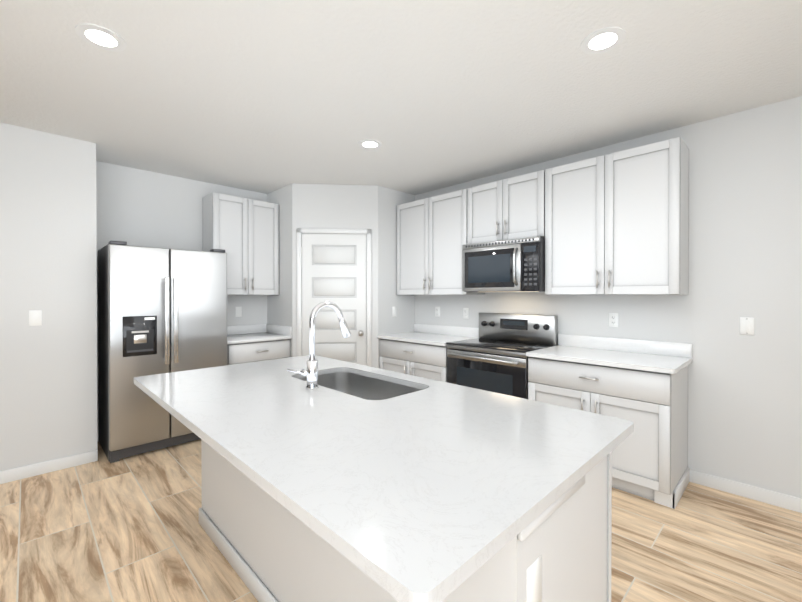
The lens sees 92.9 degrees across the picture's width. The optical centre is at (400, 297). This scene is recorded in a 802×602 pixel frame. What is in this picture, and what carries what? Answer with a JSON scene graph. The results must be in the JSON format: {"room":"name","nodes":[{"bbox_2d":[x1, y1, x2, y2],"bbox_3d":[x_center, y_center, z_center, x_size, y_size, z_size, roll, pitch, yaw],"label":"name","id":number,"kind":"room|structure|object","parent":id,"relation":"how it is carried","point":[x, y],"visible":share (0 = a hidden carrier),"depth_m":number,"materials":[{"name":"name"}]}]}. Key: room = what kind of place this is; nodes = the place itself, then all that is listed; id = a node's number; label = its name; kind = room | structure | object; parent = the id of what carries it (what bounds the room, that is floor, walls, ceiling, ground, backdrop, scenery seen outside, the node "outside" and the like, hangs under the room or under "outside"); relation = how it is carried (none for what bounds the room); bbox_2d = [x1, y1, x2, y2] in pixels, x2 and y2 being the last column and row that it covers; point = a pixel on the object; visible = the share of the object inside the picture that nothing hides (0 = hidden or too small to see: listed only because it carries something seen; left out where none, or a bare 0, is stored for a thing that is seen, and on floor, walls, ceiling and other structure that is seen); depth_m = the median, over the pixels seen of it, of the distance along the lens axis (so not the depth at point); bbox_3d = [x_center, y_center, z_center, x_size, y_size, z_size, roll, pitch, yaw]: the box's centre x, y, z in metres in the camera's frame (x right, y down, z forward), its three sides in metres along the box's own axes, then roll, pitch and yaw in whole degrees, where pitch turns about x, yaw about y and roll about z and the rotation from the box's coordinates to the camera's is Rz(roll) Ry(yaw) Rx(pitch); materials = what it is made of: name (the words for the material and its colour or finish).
{"room":"kitchen","nodes":[
{"label":"kitchen","id":0,"kind":"room"},
{"bbox_2d":[0,122,97,470],"bbox_3d":[-3.588,0.037,3.841,0.560,2.620,2.500,0,0,-45],"label":"wall","id":1,"kind":"structure","parent":0,"point":[48,268],"depth_m":2.94,"materials":[{"name":"white paint"}]},
{"bbox_2d":[29,310,41,325],"bbox_3d":[-2.776,0.157,2.893,0.072,0.118,0.011,0,0,-45],"label":"light switch","id":2,"kind":"object","parent":1,"relation":"attached to","point":[35,317],"visible":1,"depth_m":2.89,"materials":[{"name":"white plastic"}]},
{"bbox_2d":[2,450,97,483],"bbox_3d":[-2.705,1.307,2.957,0.550,0.090,0.017,0,0,-45],"label":"baseboard","id":3,"kind":"structure","parent":1,"relation":"attached to","point":[10,475],"depth_m":2.93,"materials":[{"name":"white wood"}]},
{"bbox_2d":[96,161,266,441],"bbox_3d":[-1.785,0.032,4.732,3.260,2.620,0.200,0,0,-45],"label":"wall","id":4,"kind":"structure","parent":0,"point":[138,207],"depth_m":3.89,"materials":[{"name":"white paint"}]},
{"bbox_2d":[236,307,241,316],"bbox_3d":[-1.908,0.168,4.475,0.072,0.118,0.009,0,0,-45],"label":"electrical outlet","id":5,"kind":"object","parent":4,"relation":"attached to","point":[238,311],"visible":1,"depth_m":4.47,"materials":[{"name":"white plastic"}]},
{"bbox_2d":[202,192,278,294],"bbox_3d":[-1.794,-0.562,4.320,0.735,1.068,0.366,0,0,-45],"label":"upper cabinet","id":6,"kind":"object","parent":4,"relation":"attached to","point":[243,233],"visible":0.94,"depth_m":4.19,"materials":[{"name":"white wood"}]},
{"bbox_2d":[267,183,414,367],"bbox_3d":[-0.742,0.032,4.748,1.350,2.620,1.240,0,0,-45],"label":"wall","id":7,"kind":"structure","parent":0,"point":[338,206],"depth_m":4.35,"materials":[{"name":"white paint"}]},
{"bbox_2d":[301,233,365,365],"bbox_3d":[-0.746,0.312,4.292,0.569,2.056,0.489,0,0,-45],"label":"pantry door","id":8,"kind":"structure","parent":7,"relation":"in","point":[334,268],"depth_m":4.30,"materials":[{"name":"white wood"}]},
{"bbox_2d":[296,228,370,366],"bbox_3d":[-0.752,0.286,4.297,0.832,2.116,0.024,0,0,-5],"label":"door frame","id":9,"kind":"structure","parent":7,"relation":"attached to","point":[299,231],"depth_m":4.27,"materials":[{"name":"white wood"}]},
{"bbox_2d":[392,307,396,316],"bbox_3d":[-0.080,0.169,4.535,0.072,0.118,0.009,0,0,-45],"label":"outlet","id":10,"kind":"object","parent":7,"relation":"attached to","point":[394,311],"visible":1,"depth_m":4.53,"materials":[{"name":"white plastic"}]},
{"bbox_2d":[0,439,801,601],"bbox_3d":[-1.182,1.422,1.026,8.010,0.120,10.700,0,0,-45],"label":"floor","id":11,"kind":"structure","parent":0,"point":[125,529],"depth_m":2.10,"materials":[{"name":"brown wood"}]},
{"bbox_2d":[98,241,226,462],"bbox_3d":[-2.219,0.445,3.579,0.910,1.807,0.758,0,0,-45],"label":"refrigerator","id":12,"kind":"object","parent":11,"relation":"on","point":[162,310],"visible":0.96,"depth_m":3.26,"materials":[{"name":"grey metal"}]},
{"bbox_2d":[227,339,290,364],"bbox_3d":[-1.679,0.905,4.251,0.680,0.879,0.636,0,0,-45],"label":"base cabinet","id":13,"kind":"object","parent":11,"relation":"on","point":[242,353],"visible":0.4,"depth_m":4.02,"materials":[{"name":"white wood"}]},
{"bbox_2d":[227,324,291,343],"bbox_3d":[-1.689,0.396,4.246,0.703,0.134,0.625,0,0,-45],"label":"countertop","id":14,"kind":"structure","parent":13,"relation":"on","point":[236,334],"depth_m":4.39,"materials":[{"name":"white stone"}]},
{"bbox_2d":[199,439,611,601],"bbox_3d":[-0.202,0.918,1.819,0.794,0.879,2.088,0,0,-45],"label":"kitchen island","id":15,"kind":"object","parent":11,"relation":"on","point":[270,548],"visible":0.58,"depth_m":1.23,"materials":[{"name":"white wood"}]},
{"bbox_2d":[134,355,633,601],"bbox_3d":[-0.323,0.566,1.747,1.145,0.240,2.170,0,0,-45],"label":"island countertop","id":16,"kind":"structure","parent":15,"relation":"on","point":[400,487],"depth_m":1.11,"materials":[{"name":"white stone"}]},
{"bbox_2d":[287,301,350,388],"bbox_3d":[-0.409,0.232,1.946,0.318,0.424,0.128,0,0,-45],"label":"faucet","id":17,"kind":"object","parent":16,"relation":"on","point":[310,372],"visible":1,"depth_m":1.86,"materials":[{"name":"silver metal"}]},
{"bbox_2d":[527,555,541,601],"bbox_3d":[0.303,0.663,0.874,0.072,0.118,0.009,0,0,-45],"label":"outlet","id":18,"kind":"object","parent":15,"relation":"attached to","point":[534,581],"visible":1,"depth_m":0.87,"materials":[{"name":"white plastic"}]},
{"bbox_2d":[379,338,447,381],"bbox_3d":[0.292,0.905,4.208,0.636,0.879,0.978,0,0,-45],"label":"base cabinet","id":19,"kind":"object","parent":11,"relation":"on","point":[428,361],"visible":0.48,"depth_m":3.96,"materials":[{"name":"white wood"}]},
{"bbox_2d":[377,323,691,373],"bbox_3d":[0.931,0.400,3.564,0.625,0.134,2.793,0,0,-45],"label":"countertop","id":20,"kind":"structure","parent":19,"relation":"on","point":[662,356],"depth_m":3.04,"materials":[{"name":"white stone"}]},
{"bbox_2d":[446,312,557,398],"bbox_3d":[0.914,0.756,3.546,0.658,1.185,0.822,0,0,-45],"label":"range","id":21,"kind":"object","parent":11,"relation":"on","point":[493,357],"visible":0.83,"depth_m":3.47,"materials":[{"name":"grey metal"}]},
{"bbox_2d":[528,357,689,508],"bbox_3d":[1.559,0.912,2.920,0.636,0.879,0.964,0,0,-45],"label":"base cabinet","id":22,"kind":"object","parent":11,"relation":"on","point":[650,457],"visible":0.58,"depth_m":2.57,"materials":[{"name":"white wood"}]},
{"bbox_2d":[0,0,801,194],"bbox_3d":[-1.182,-1.318,1.010,8.010,0.120,10.700,0,0,-45],"label":"ceiling","id":23,"kind":"structure","parent":0,"point":[264,96],"depth_m":2.22,"materials":[{"name":"white paint"}]},
{"bbox_2d":[75,23,125,51],"bbox_3d":[-1.455,-1.260,1.851,0.196,0.006,0.196,0,0,-45],"label":"recessed light","id":24,"kind":"object","parent":23,"relation":"in","point":[97,35],"visible":1,"depth_m":1.84,"materials":[{"name":"white plastic"}]},
{"bbox_2d":[358,139,381,148],"bbox_3d":[-0.256,-1.267,3.156,0.196,0.006,0.196,0,0,-45],"label":"recessed light","id":25,"kind":"object","parent":23,"relation":"in","point":[371,144],"visible":1,"depth_m":3.15,"materials":[{"name":"white plastic"}]},
{"bbox_2d":[581,27,625,53],"bbox_3d":[0.992,-1.260,1.873,0.196,0.006,0.196,0,0,-45],"label":"recessed light","id":26,"kind":"object","parent":23,"relation":"in","point":[602,39],"visible":1,"depth_m":1.86,"materials":[{"name":"white plastic"}]},
{"bbox_2d":[415,96,801,497],"bbox_3d":[2.293,0.043,2.768,0.200,2.620,8.320,0,0,-45],"label":"wall","id":27,"kind":"structure","parent":0,"point":[745,260],"depth_m":2.63,"materials":[{"name":"white paint"}]},
{"bbox_2d":[435,307,439,316],"bbox_3d":[0.433,0.168,4.508,0.009,0.118,0.072,0,0,-45],"label":"electrical outlet","id":28,"kind":"object","parent":27,"relation":"attached to","point":[437,311],"visible":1,"depth_m":4.51,"materials":[{"name":"white plastic"}]},
{"bbox_2d":[396,189,484,294],"bbox_3d":[0.404,-0.562,4.279,0.366,1.068,1.022,0,0,-45],"label":"upper cabinet","id":29,"kind":"object","parent":27,"relation":"attached to","point":[431,236],"visible":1,"depth_m":4.14,"materials":[{"name":"white wood"}]},
{"bbox_2d":[463,308,468,318],"bbox_3d":[0.717,0.175,4.220,0.009,0.118,0.072,0,0,-45],"label":"electrical outlet","id":30,"kind":"object","parent":27,"relation":"attached to","point":[465,313],"visible":1,"depth_m":4.21,"materials":[{"name":"white plastic"}]},
{"bbox_2d":[467,170,544,243],"bbox_3d":[1.044,-0.806,3.627,0.366,0.572,0.796,0,0,-45],"label":"upper cabinet","id":31,"kind":"object","parent":27,"relation":"attached to","point":[509,208],"visible":0.85,"depth_m":3.49,"materials":[{"name":"white wood"}]},
{"bbox_2d":[462,236,544,291],"bbox_3d":[1.004,-0.283,3.590,0.477,0.462,0.786,0,0,-45],"label":"over-the-range microwave","id":32,"kind":"object","parent":31,"relation":"attached to","point":[514,265],"visible":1,"depth_m":3.41,"materials":[{"name":"grey metal"}]},
{"bbox_2d":[609,313,617,326],"bbox_3d":[1.762,0.187,3.158,0.009,0.118,0.072,0,0,-45],"label":"electrical outlet","id":33,"kind":"object","parent":27,"relation":"attached to","point":[613,319],"visible":1,"depth_m":3.16,"materials":[{"name":"white plastic"}]},
{"bbox_2d":[545,137,688,294],"bbox_3d":[1.655,-0.555,3.007,0.366,1.068,0.940,0,0,-45],"label":"upper cabinet","id":34,"kind":"object","parent":27,"relation":"attached to","point":[616,223],"visible":1,"depth_m":2.83,"materials":[{"name":"white wood"}]},
{"bbox_2d":[689,469,801,512],"bbox_3d":[3.474,1.315,1.422,0.014,0.090,3.876,0,0,-45],"label":"baseboard","id":35,"kind":"structure","parent":27,"relation":"attached to","point":[782,500],"depth_m":2.57,"materials":[{"name":"white wood"}]},
{"bbox_2d":[740,317,753,334],"bbox_3d":[2.336,0.194,2.572,0.011,0.118,0.072,0,0,-45],"label":"light switch","id":36,"kind":"object","parent":27,"relation":"attached to","point":[746,325],"visible":1,"depth_m":2.57,"materials":[{"name":"white plastic"}]}
]}

